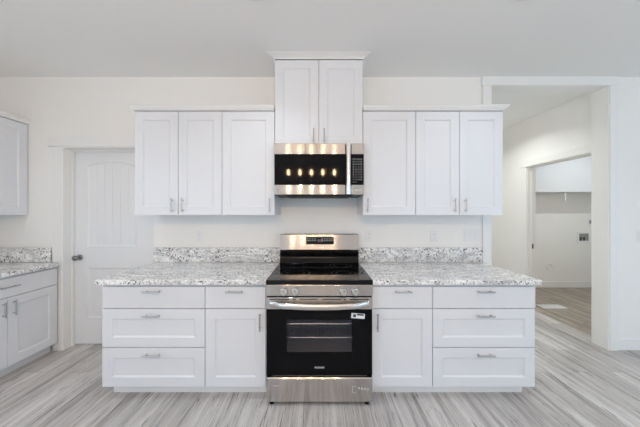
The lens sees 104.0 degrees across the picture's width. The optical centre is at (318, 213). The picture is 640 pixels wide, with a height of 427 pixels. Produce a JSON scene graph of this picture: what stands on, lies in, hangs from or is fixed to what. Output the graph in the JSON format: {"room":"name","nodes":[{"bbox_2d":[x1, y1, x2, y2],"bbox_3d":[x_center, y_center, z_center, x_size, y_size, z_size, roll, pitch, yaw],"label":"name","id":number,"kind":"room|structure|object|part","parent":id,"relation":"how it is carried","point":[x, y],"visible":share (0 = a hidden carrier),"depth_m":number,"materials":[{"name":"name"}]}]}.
{"room":"kitchen","nodes":[
{"label":"kitchen","id":0,"kind":"room"},
{"bbox_2d":[0,0,639,130],"bbox_3d":[0.970,-1.420,0.470,8.760,0.100,8.620,0,0,0],"label":"ceiling","id":1,"kind":"structure","parent":0,"point":[39,38],"depth_m":1.94,"materials":[{"name":"white paint"}]},
{"bbox_2d":[0,77,639,349],"bbox_3d":[0.970,0.000,2.583,8.460,2.740,0.145,0,0,0],"label":"wall","id":2,"kind":"structure","parent":0,"point":[53,106],"depth_m":2.51,"materials":[{"name":"white paint"}]},
{"bbox_2d":[0,248,50,261],"bbox_3d":[-2.950,0.412,2.483,0.573,0.144,0.018,0,0,0],"label":"backsplash","id":3,"kind":"structure","parent":2,"relation":"attached to","point":[6,254],"depth_m":2.47,"materials":[{"name":"stone"}]},
{"bbox_2d":[47,137,134,350],"bbox_3d":[-2.159,0.302,2.547,1.093,2.135,0.122,0,0,0],"label":"trim","id":4,"kind":"structure","parent":2,"relation":"attached to","point":[64,149],"depth_m":2.50,"materials":[{"name":"white paint"}]},
{"bbox_2d":[72,152,153,343],"bbox_3d":[-2.111,0.353,2.591,0.902,2.010,0.108,0,0,0],"label":"door","id":5,"kind":"structure","parent":2,"relation":"in","point":[110,239],"depth_m":2.61,"materials":[{"name":"white paint"}]},
{"bbox_3d":[-2.492,0.458,2.574,0.062,0.062,0.072,0,0,0],"label":"knob","id":6,"kind":"part","parent":5,"relation":"part of","materials":[{"name":"silver metal"}]},
{"bbox_2d":[135,111,221,214],"bbox_3d":[-1.222,-0.439,2.322,0.759,0.906,0.371,0,0,0],"label":"upper cabinet","id":7,"kind":"object","parent":2,"relation":"attached to","point":[178,155],"visible":0.99,"depth_m":2.17,"materials":[{"name":"white paint"}]},
{"bbox_3d":[-1.412,-0.437,2.182,0.376,0.902,0.020,0,0,0],"label":"door","id":8,"kind":"part","parent":7,"relation":"part of","materials":[{"name":"white paint"}]},
{"bbox_3d":[-1.268,-0.072,2.154,0.011,0.122,0.035,0,0,0],"label":"handle","id":9,"kind":"part","parent":7,"relation":"part of","materials":[{"name":"silver metal"}]},
{"bbox_3d":[-1.032,-0.437,2.182,0.376,0.902,0.020,0,0,0],"label":"door","id":10,"kind":"part","parent":7,"relation":"part of","materials":[{"name":"white paint"}]},
{"bbox_2d":[127,104,274,111],"bbox_3d":[-1.012,-0.912,2.321,1.251,0.040,0.371,0,0,0],"label":"crown molding","id":11,"kind":"structure","parent":7,"relation":"on","point":[136,107],"depth_m":2.15,"materials":[{"name":"white paint"}]},
{"bbox_2d":[196,230,202,241],"bbox_3d":[-1.193,0.226,2.505,0.070,0.114,0.009,0,0,0],"label":"wall outlet","id":12,"kind":"object","parent":2,"relation":"attached to","point":[199,233],"visible":1,"depth_m":2.50,"materials":[{"name":"white plastic"}]},
{"bbox_2d":[153,247,279,261],"bbox_3d":[-1.016,0.412,2.498,1.264,0.144,0.018,0,0,0],"label":"backsplash","id":13,"kind":"structure","parent":2,"relation":"attached to","point":[160,254],"depth_m":2.49,"materials":[{"name":"stone"}]},
{"bbox_2d":[222,111,279,214],"bbox_3d":[-0.613,-0.439,2.322,0.457,0.906,0.371,0,0,0],"label":"upper cabinet","id":14,"kind":"object","parent":2,"relation":"attached to","point":[248,137],"visible":0.98,"depth_m":2.18,"materials":[{"name":"white paint"}]},
{"bbox_2d":[275,60,362,144],"bbox_3d":[0.000,-0.965,2.322,0.764,0.746,0.371,0,0,0],"label":"upper cabinet","id":15,"kind":"object","parent":2,"relation":"attached to","point":[317,101],"visible":0.94,"depth_m":2.17,"materials":[{"name":"white paint"}]},
{"bbox_3d":[-0.191,-0.963,2.182,0.378,0.742,0.020,0,0,0],"label":"door","id":16,"kind":"part","parent":15,"relation":"part of","materials":[{"name":"white paint"}]},
{"bbox_2d":[267,52,370,76],"bbox_3d":[0.000,-1.353,2.310,0.881,0.030,0.394,0,0,0],"label":"crown molding","id":17,"kind":"structure","parent":15,"relation":"attached to","point":[272,56],"depth_m":2.15,"materials":[{"name":"white paint"}]},
{"bbox_2d":[274,143,363,197],"bbox_3d":[0.000,-0.368,2.287,0.760,0.442,0.438,0,0,0],"label":"microwave","id":18,"kind":"object","parent":15,"relation":"attached to","point":[301,170],"visible":1,"depth_m":2.10,"materials":[{"name":"black metal"}]},
{"bbox_3d":[0.248,-0.373,2.084,0.046,0.426,0.032,0,0,0],"label":"handle","id":19,"kind":"part","parent":18,"relation":"part of","materials":[{"name":"silver metal"}]},
{"bbox_3d":[0.327,-0.372,2.117,0.106,0.431,0.042,0,0,0],"label":"control panel","id":20,"kind":"part","parent":18,"relation":"part of","materials":[{"name":"silver metal"}]},
{"bbox_3d":[0.191,-0.963,2.182,0.378,0.742,0.020,0,0,0],"label":"door","id":21,"kind":"part","parent":15,"relation":"part of","materials":[{"name":"white paint"}]},
{"bbox_2d":[357,111,414,214],"bbox_3d":[0.613,-0.439,2.322,0.457,0.906,0.371,0,0,0],"label":"upper cabinet","id":22,"kind":"object","parent":2,"relation":"attached to","point":[388,136],"visible":1,"depth_m":2.18,"materials":[{"name":"white paint"}]},
{"bbox_2d":[358,247,482,261],"bbox_3d":[1.008,0.412,2.498,1.248,0.144,0.018,0,0,0],"label":"backsplash","id":23,"kind":"structure","parent":2,"relation":"attached to","point":[366,254],"depth_m":2.49,"materials":[{"name":"stone"}]},
{"bbox_2d":[431,230,437,241],"bbox_3d":[1.157,0.226,2.505,0.070,0.114,0.009,0,0,0],"label":"wall outlet","id":24,"kind":"object","parent":2,"relation":"attached to","point":[434,233],"visible":1,"depth_m":2.50,"materials":[{"name":"white plastic"}]},
{"bbox_2d":[415,111,502,214],"bbox_3d":[1.222,-0.439,2.322,0.759,0.906,0.371,0,0,0],"label":"upper cabinet","id":25,"kind":"object","parent":2,"relation":"attached to","point":[459,154],"visible":0.99,"depth_m":2.18,"materials":[{"name":"white paint"}]},
{"bbox_2d":[363,104,509,111],"bbox_3d":[1.012,-0.912,2.321,1.251,0.040,0.371,0,0,0],"label":"crown molding","id":26,"kind":"structure","parent":25,"relation":"on","point":[367,107],"depth_m":2.15,"materials":[{"name":"white paint"}]},
{"bbox_3d":[1.032,-0.437,2.182,0.376,0.902,0.020,0,0,0],"label":"door","id":27,"kind":"part","parent":25,"relation":"part of","materials":[{"name":"white paint"}]},
{"bbox_3d":[1.176,-0.072,2.154,0.011,0.122,0.035,0,0,0],"label":"handle","id":28,"kind":"part","parent":25,"relation":"part of","materials":[{"name":"silver metal"}]},
{"bbox_3d":[1.268,-0.072,2.154,0.011,0.122,0.035,0,0,0],"label":"handle","id":29,"kind":"part","parent":25,"relation":"part of","materials":[{"name":"silver metal"}]},
{"bbox_3d":[1.412,-0.437,2.182,0.376,0.902,0.020,0,0,0],"label":"door","id":30,"kind":"part","parent":25,"relation":"part of","materials":[{"name":"white paint"}]},
{"bbox_2d":[464,229,479,240],"bbox_3d":[1.539,0.218,2.504,0.162,0.116,0.010,0,0,0],"label":"light switch","id":31,"kind":"object","parent":2,"relation":"attached to","point":[469,234],"visible":1,"depth_m":2.50,"materials":[{"name":"white plastic"}]},
{"bbox_2d":[481,76,619,350],"bbox_3d":[2.314,0.001,2.571,1.372,2.739,0.167,0,0,0],"label":"trim","id":32,"kind":"structure","parent":2,"relation":"attached to","point":[604,90],"depth_m":2.51,"materials":[{"name":"white paint"}]},
{"bbox_2d":[637,230,639,241],"bbox_3d":[3.250,0.225,2.504,0.116,0.116,0.010,0,0,0],"label":"light switch","id":33,"kind":"object","parent":2,"relation":"attached to","point":[638,231],"visible":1,"depth_m":2.50,"materials":[{"name":"white plastic"}]},
{"bbox_2d":[0,288,639,426],"bbox_3d":[0.970,1.400,0.470,8.760,0.060,8.620,0,0,0],"label":"floor","id":34,"kind":"structure","parent":0,"point":[579,382],"depth_m":1.82,"materials":[{"name":"grey laminate"}]},
{"bbox_2d":[0,267,56,376],"bbox_3d":[-2.908,0.945,2.085,0.698,0.848,0.800,0,0,0],"label":"base cabinet","id":35,"kind":"object","parent":34,"relation":"on","point":[28,301],"visible":1,"depth_m":2.23,"materials":[{"name":"white paint"}]},
{"bbox_3d":[-2.605,0.993,1.886,0.020,0.576,0.396,0,0,0],"label":"door","id":36,"kind":"part","parent":35,"relation":"part of","materials":[{"name":"white paint"}]},
{"bbox_3d":[-2.577,0.795,2.049,0.035,0.128,0.011,0,0,0],"label":"handle","id":37,"kind":"part","parent":35,"relation":"part of","materials":[{"name":"silver metal"}]},
{"bbox_3d":[-2.577,0.613,2.085,0.035,0.011,0.128,0,0,0],"label":"handle","id":38,"kind":"part","parent":35,"relation":"part of","materials":[{"name":"silver metal"}]},
{"bbox_3d":[-2.577,0.795,2.121,0.035,0.128,0.011,0,0,0],"label":"handle","id":39,"kind":"part","parent":35,"relation":"part of","materials":[{"name":"silver metal"}]},
{"bbox_3d":[-2.605,0.620,2.085,0.020,0.158,0.795,0,0,0],"label":"drawer","id":40,"kind":"part","parent":35,"relation":"part of","materials":[{"name":"white paint"}]},
{"bbox_3d":[-2.605,0.993,2.284,0.020,0.576,0.396,0,0,0],"label":"door","id":41,"kind":"part","parent":35,"relation":"part of","materials":[{"name":"white paint"}]},
{"bbox_2d":[102,285,208,391],"bbox_3d":[-1.221,0.945,2.158,0.762,0.848,0.698,0,0,0],"label":"base cabinet","id":42,"kind":"object","parent":34,"relation":"on","point":[153,336],"visible":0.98,"depth_m":1.84,"materials":[{"name":"white paint"}]},
{"bbox_3d":[-1.221,0.750,1.827,0.128,0.011,0.035,0,0,0],"label":"handle","id":43,"kind":"part","parent":42,"relation":"part of","materials":[{"name":"silver metal"}]},
{"bbox_3d":[-1.221,1.137,1.855,0.757,0.288,0.020,0,0,0],"label":"drawer","id":44,"kind":"part","parent":42,"relation":"part of","materials":[{"name":"white paint"}]},
{"bbox_3d":[-1.221,0.846,1.855,0.757,0.282,0.020,0,0,0],"label":"drawer","id":45,"kind":"part","parent":42,"relation":"part of","materials":[{"name":"white paint"}]},
{"bbox_3d":[-1.221,0.620,1.855,0.757,0.158,0.020,0,0,0],"label":"drawer","id":46,"kind":"part","parent":42,"relation":"part of","materials":[{"name":"white paint"}]},
{"bbox_2d":[95,262,279,284],"bbox_3d":[-1.007,0.502,2.162,1.246,0.036,0.691,0,0,0],"label":"countertop","id":47,"kind":"structure","parent":42,"relation":"on","point":[156,273],"depth_m":1.98,"materials":[{"name":"stone"}]},
{"bbox_2d":[205,285,266,391],"bbox_3d":[-0.615,0.945,2.158,0.450,0.848,0.698,0,0,0],"label":"base cabinet","id":48,"kind":"object","parent":34,"relation":"on","point":[235,315],"visible":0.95,"depth_m":1.84,"materials":[{"name":"white paint"}]},
{"bbox_3d":[-0.615,0.620,1.855,0.445,0.158,0.020,0,0,0],"label":"drawer","id":49,"kind":"part","parent":48,"relation":"part of","materials":[{"name":"white paint"}]},
{"bbox_2d":[266,234,372,403],"bbox_3d":[0.004,0.786,2.101,0.762,1.168,0.758,0,0,0],"label":"range","id":50,"kind":"object","parent":34,"relation":"on","point":[319,294],"visible":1,"depth_m":1.78,"materials":[{"name":"grey metal"}]},
{"bbox_3d":[-0.247,0.555,1.762,0.057,0.057,0.040,0,0,0],"label":"knob","id":51,"kind":"part","parent":50,"relation":"part of","materials":[{"name":"silver metal"}]},
{"bbox_3d":[-0.168,0.555,1.762,0.057,0.057,0.040,0,0,0],"label":"knob","id":52,"kind":"part","parent":50,"relation":"part of","materials":[{"name":"silver metal"}]},
{"bbox_2d":[266,296,371,374],"bbox_3d":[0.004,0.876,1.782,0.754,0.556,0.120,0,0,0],"label":"oven","id":53,"kind":"object","parent":50,"relation":"in","point":[280,309],"depth_m":1.78,"materials":[{"name":"black glass"}]},
{"bbox_3d":[0.004,1.260,1.813,0.754,0.176,0.062,0,0,0],"label":"storage drawer","id":54,"kind":"part","parent":50,"relation":"part of","materials":[{"name":"silver metal"}]},
{"bbox_2d":[287,320,351,324],"bbox_3d":[0.004,0.831,2.141,0.690,0.021,0.547,0,0,0],"label":"oven rack","id":55,"kind":"object","parent":50,"relation":"in","point":[294,323],"depth_m":1.89,"materials":[{"name":"metal"}]},
{"bbox_2d":[287,320,351,337],"bbox_3d":[0.004,0.934,2.141,0.690,0.021,0.547,0,0,0],"label":"oven rack","id":56,"kind":"object","parent":50,"relation":"in","point":[293,320],"depth_m":1.97,"materials":[{"name":"metal"}]},
{"bbox_2d":[266,263,372,284],"bbox_3d":[0.004,0.490,2.111,0.762,0.035,0.673,0,0,0],"label":"cooktop","id":57,"kind":"object","parent":50,"relation":"in","point":[284,273],"depth_m":1.94,"materials":[{"name":"black glass"}]},
{"bbox_3d":[0.004,0.549,1.812,0.758,0.082,0.066,0,0,0],"label":"control panel","id":58,"kind":"part","parent":50,"relation":"part of","materials":[{"name":"silver metal"}]},
{"bbox_3d":[0.004,0.289,2.451,0.762,0.174,0.058,0,0,0],"label":"backguard panel","id":59,"kind":"part","parent":50,"relation":"part of","materials":[{"name":"silver metal"}]},
{"bbox_3d":[0.176,0.555,1.762,0.057,0.057,0.040,0,0,0],"label":"knob","id":60,"kind":"part","parent":50,"relation":"part of","materials":[{"name":"silver metal"}]},
{"bbox_3d":[0.259,0.555,1.762,0.057,0.057,0.040,0,0,0],"label":"knob","id":61,"kind":"part","parent":50,"relation":"part of","materials":[{"name":"silver metal"}]},
{"bbox_2d":[372,285,431,391],"bbox_3d":[0.615,0.945,2.158,0.450,0.848,0.698,0,0,0],"label":"base cabinet","id":62,"kind":"object","parent":34,"relation":"on","point":[401,314],"visible":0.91,"depth_m":1.84,"materials":[{"name":"white paint"}]},
{"bbox_3d":[0.430,0.795,1.827,0.011,0.128,0.035,0,0,0],"label":"handle","id":63,"kind":"part","parent":62,"relation":"part of","materials":[{"name":"silver metal"}]},
{"bbox_3d":[0.615,0.620,1.855,0.445,0.158,0.020,0,0,0],"label":"drawer","id":64,"kind":"part","parent":62,"relation":"part of","materials":[{"name":"white paint"}]},
{"bbox_2d":[428,285,534,391],"bbox_3d":[1.219,0.945,2.158,0.758,0.848,0.698,0,0,0],"label":"base cabinet","id":65,"kind":"object","parent":34,"relation":"on","point":[483,336],"visible":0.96,"depth_m":1.84,"materials":[{"name":"white paint"}]},
{"bbox_2d":[359,262,541,284],"bbox_3d":[1.003,0.502,2.162,1.238,0.036,0.691,0,0,0],"label":"countertop","id":66,"kind":"structure","parent":65,"relation":"on","point":[381,273],"depth_m":1.98,"materials":[{"name":"stone"}]},
{"bbox_3d":[1.219,1.137,1.855,0.753,0.288,0.020,0,0,0],"label":"drawer","id":67,"kind":"part","parent":65,"relation":"part of","materials":[{"name":"white paint"}]},
{"bbox_3d":[1.219,0.846,1.855,0.753,0.282,0.020,0,0,0],"label":"drawer","id":68,"kind":"part","parent":65,"relation":"part of","materials":[{"name":"white paint"}]},
{"bbox_3d":[1.219,0.620,1.855,0.753,0.158,0.020,0,0,0],"label":"drawer","id":69,"kind":"part","parent":65,"relation":"part of","materials":[{"name":"white paint"}]},
{"bbox_3d":[1.219,0.750,1.827,0.128,0.011,0.035,0,0,0],"label":"handle","id":70,"kind":"part","parent":65,"relation":"part of","materials":[{"name":"silver metal"}]},
{"bbox_2d":[536,304,567,308],"bbox_3d":[3.420,1.367,3.675,0.340,0.005,0.150,0,0,0],"label":"floor vent","id":71,"kind":"object","parent":34,"relation":"in","point":[545,306],"visible":0.98,"depth_m":3.67,"materials":[{"name":"white plastic"}]},
{"bbox_3d":[-2.908,0.945,1.283,0.698,0.848,0.800,0,0,0],"label":"base cabinet","id":72,"kind":"object","parent":34,"relation":"on","visible":0},
{"bbox_2d":[0,263,58,277],"bbox_3d":[-2.910,0.502,1.676,0.694,0.036,1.592,0,0,0],"label":"countertop","id":73,"kind":"structure","parent":72,"relation":"on","point":[6,269],"depth_m":2.27,"materials":[{"name":"stone"}]},
{"bbox_2d":[492,93,590,273],"bbox_3d":[3.105,0.000,3.643,0.110,2.740,1.975,0,0,0],"label":"wall","id":74,"kind":"structure","parent":0,"point":[566,126],"depth_m":3.74,"materials":[{"name":"white paint"}]},
{"bbox_2d":[520,144,590,307],"bbox_3d":[3.093,0.300,3.215,0.134,2.140,1.090,0,0,0],"label":"trim","id":75,"kind":"structure","parent":74,"relation":"attached to","point":[528,174],"depth_m":3.64,"materials":[{"name":"white paint"}]},
{"bbox_2d":[536,193,590,280],"bbox_3d":[3.460,0.000,4.690,3.720,2.740,0.120,0,0,0],"label":"wall","id":76,"kind":"structure","parent":0,"point":[558,221],"depth_m":4.63,"materials":[{"name":"white paint"}]},
{"bbox_2d":[546,263,552,269],"bbox_3d":[4.270,0.985,4.625,0.131,0.131,0.010,0,0,0],"label":"air vent","id":77,"kind":"object","parent":76,"relation":"in","point":[549,266],"visible":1,"depth_m":4.62,"materials":[{"name":"white plastic"}]},
{"bbox_2d":[536,156,590,192],"bbox_3d":[4.260,-0.837,4.467,1.720,0.930,0.320,0,0,0],"label":"laundry cabinet","id":78,"kind":"object","parent":76,"relation":"attached to","point":[572,176],"visible":0.19,"depth_m":4.31,"materials":[{"name":"white paint"}]},
{"bbox_2d":[536,281,590,287],"bbox_3d":[4.180,1.312,4.623,2.040,0.114,0.014,0,0,0],"label":"baseboard","id":79,"kind":"structure","parent":76,"relation":"attached to","point":[545,284],"depth_m":4.62,"materials":[{"name":"white paint"}]},
{"bbox_2d":[577,232,590,242],"bbox_3d":[4.900,0.445,4.623,0.240,0.200,0.021,0,0,0],"label":"washer outlet box","id":80,"kind":"object","parent":76,"relation":"attached to","point":[582,237],"visible":1,"depth_m":4.62,"materials":[{"name":"white plastic"}]},
{"bbox_3d":[-3.320,0.000,-0.518,0.120,2.740,6.345,0,0,0],"label":"wall","id":81,"kind":"structure","parent":0,"visible":0},
{"bbox_2d":[0,117,27,214],"bbox_3d":[-3.068,-0.439,2.106,0.378,0.906,0.799,0,0,0],"label":"upper cabinet","id":82,"kind":"object","parent":81,"relation":"attached to","point":[13,134],"visible":1,"depth_m":2.40,"materials":[{"name":"white paint"}]},
{"bbox_2d":[0,111,29,123],"bbox_3d":[-3.075,-0.912,2.106,0.365,0.040,0.800,0,0,0],"label":"crown molding","id":83,"kind":"structure","parent":82,"relation":"on","point":[2,114],"depth_m":2.39,"materials":[{"name":"white paint"}]},
{"bbox_3d":[5.260,0.000,0.470,0.120,2.740,8.320,0,0,0],"label":"wall","id":84,"kind":"structure","parent":0,"visible":0},
{"bbox_2d":[619,339,639,350],"bbox_3d":[4.096,1.312,2.503,2.209,0.114,0.014,0,0,0],"label":"baseboard","id":85,"kind":"structure","parent":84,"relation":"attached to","point":[624,344],"depth_m":2.50,"materials":[{"name":"white paint"}]}
]}

